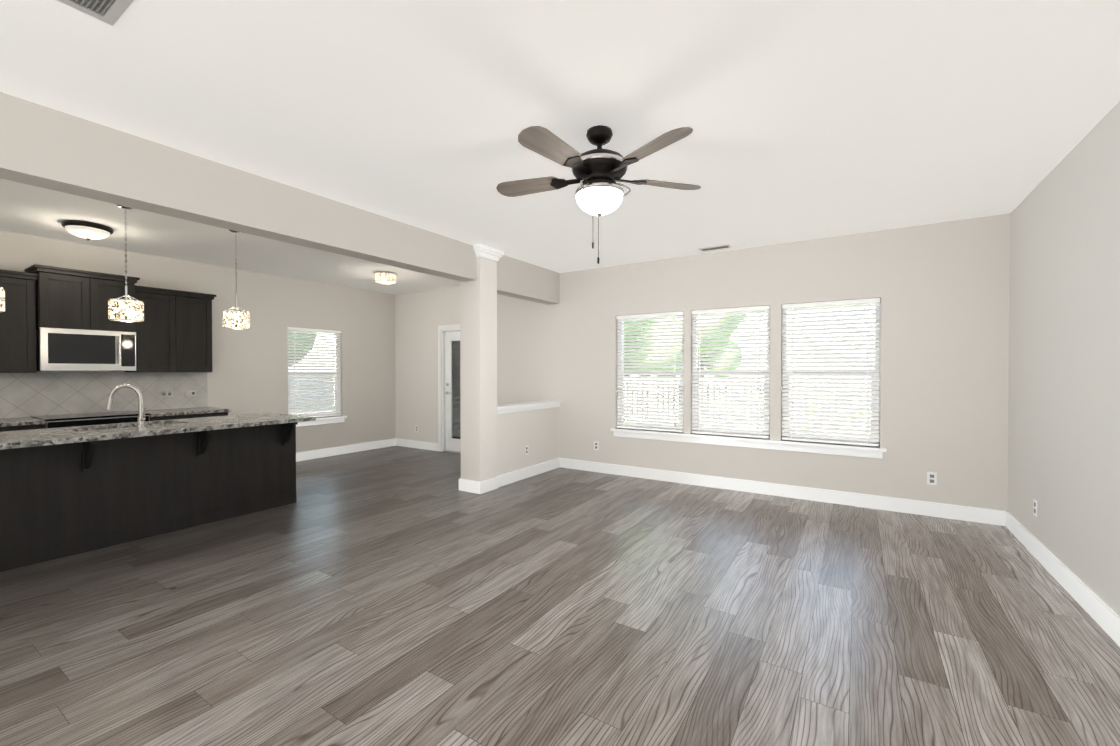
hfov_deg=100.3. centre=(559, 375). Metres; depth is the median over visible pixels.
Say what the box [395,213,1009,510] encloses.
wall
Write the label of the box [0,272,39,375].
upper cabinet
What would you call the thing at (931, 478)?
electrical outlet
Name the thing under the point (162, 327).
upper cabinet
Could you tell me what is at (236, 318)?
pendant light
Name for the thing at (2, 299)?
pendant light
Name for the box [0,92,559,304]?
beam
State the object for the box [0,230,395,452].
wall
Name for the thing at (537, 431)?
wall
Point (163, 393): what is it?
outlet
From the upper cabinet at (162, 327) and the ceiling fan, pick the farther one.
the upper cabinet at (162, 327)
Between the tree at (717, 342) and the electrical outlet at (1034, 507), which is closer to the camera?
the electrical outlet at (1034, 507)
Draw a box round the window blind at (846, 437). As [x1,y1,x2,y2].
[782,298,880,446]
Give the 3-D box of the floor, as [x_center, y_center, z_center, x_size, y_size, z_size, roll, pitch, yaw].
[-1.226,1.350,3.613,8.450,0.060,6.600,0,1,32]
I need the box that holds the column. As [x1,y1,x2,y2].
[460,256,496,481]
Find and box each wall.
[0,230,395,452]
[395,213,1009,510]
[497,407,559,475]
[1007,101,1119,616]
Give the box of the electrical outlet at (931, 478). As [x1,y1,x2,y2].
[927,472,936,484]
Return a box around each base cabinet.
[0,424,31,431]
[20,412,159,428]
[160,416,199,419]
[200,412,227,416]
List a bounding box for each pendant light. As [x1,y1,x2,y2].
[0,287,4,312]
[108,204,143,321]
[223,229,249,328]
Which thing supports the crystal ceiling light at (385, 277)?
attached to the ceiling
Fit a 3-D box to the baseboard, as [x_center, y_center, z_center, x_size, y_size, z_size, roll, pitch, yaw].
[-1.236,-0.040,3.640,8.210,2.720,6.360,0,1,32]
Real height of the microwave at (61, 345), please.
0.483 m
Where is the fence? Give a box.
[290,375,870,437]
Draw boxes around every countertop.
[0,408,231,427]
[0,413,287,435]
[0,416,315,451]
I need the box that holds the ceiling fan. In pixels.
[496,125,700,263]
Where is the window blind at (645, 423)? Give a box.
[616,311,683,432]
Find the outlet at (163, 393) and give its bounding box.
[161,391,172,396]
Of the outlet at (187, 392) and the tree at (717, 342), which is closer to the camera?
the outlet at (187, 392)
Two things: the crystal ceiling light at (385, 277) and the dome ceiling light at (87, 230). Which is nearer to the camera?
the dome ceiling light at (87, 230)
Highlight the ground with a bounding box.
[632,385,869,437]
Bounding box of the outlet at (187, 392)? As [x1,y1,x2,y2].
[185,390,195,395]
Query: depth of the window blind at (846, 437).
4.81 m
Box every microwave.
[36,320,139,371]
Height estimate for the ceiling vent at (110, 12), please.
0.011 m
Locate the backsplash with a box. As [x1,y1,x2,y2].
[0,372,207,417]
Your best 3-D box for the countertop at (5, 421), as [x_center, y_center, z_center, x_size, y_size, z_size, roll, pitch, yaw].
[-5.164,0.435,4.411,0.635,0.043,3.410,0,1,32]
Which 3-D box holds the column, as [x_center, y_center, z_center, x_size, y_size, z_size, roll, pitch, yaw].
[-0.925,-0.058,5.333,0.295,2.720,0.290,0,1,32]
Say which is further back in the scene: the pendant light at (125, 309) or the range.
the range
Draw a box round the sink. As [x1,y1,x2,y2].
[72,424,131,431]
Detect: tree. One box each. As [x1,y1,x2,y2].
[288,330,316,362]
[624,319,681,415]
[673,314,746,412]
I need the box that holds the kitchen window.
[288,327,341,417]
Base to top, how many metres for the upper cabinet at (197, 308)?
0.930 m
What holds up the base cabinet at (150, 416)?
on the floor
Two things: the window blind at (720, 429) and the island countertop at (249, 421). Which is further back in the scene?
the window blind at (720, 429)
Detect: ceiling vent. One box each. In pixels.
[57,0,133,25]
[699,244,730,251]
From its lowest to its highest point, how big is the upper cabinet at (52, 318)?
0.570 m
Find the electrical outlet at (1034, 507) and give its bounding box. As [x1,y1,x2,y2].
[1033,499,1036,516]
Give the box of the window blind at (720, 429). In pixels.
[692,305,769,438]
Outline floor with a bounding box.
[0,446,1119,745]
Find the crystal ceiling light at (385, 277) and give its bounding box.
[374,271,396,283]
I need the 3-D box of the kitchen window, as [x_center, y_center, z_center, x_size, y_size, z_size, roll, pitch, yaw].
[-3.818,-0.028,7.253,0.132,1.380,0.860,0,1,32]
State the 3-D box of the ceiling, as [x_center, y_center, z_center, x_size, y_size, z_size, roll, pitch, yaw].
[-1.226,-1.440,3.584,8.450,0.080,6.600,0,1,32]
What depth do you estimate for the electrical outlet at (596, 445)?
6.25 m
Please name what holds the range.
in the base cabinet at (150, 416)
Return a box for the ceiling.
[0,0,1119,294]
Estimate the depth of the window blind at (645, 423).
5.87 m
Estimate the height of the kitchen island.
0.855 m
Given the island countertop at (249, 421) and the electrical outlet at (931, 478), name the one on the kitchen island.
the island countertop at (249, 421)
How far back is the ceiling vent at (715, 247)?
5.18 m
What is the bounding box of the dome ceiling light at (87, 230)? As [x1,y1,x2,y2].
[61,220,113,240]
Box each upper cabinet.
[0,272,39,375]
[28,264,139,327]
[140,288,183,371]
[184,292,215,371]
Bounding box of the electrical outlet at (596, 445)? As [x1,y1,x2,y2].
[594,441,598,449]
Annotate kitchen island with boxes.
[0,420,307,571]
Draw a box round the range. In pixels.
[30,411,149,428]
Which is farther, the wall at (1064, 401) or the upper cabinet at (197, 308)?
the upper cabinet at (197, 308)
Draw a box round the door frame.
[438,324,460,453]

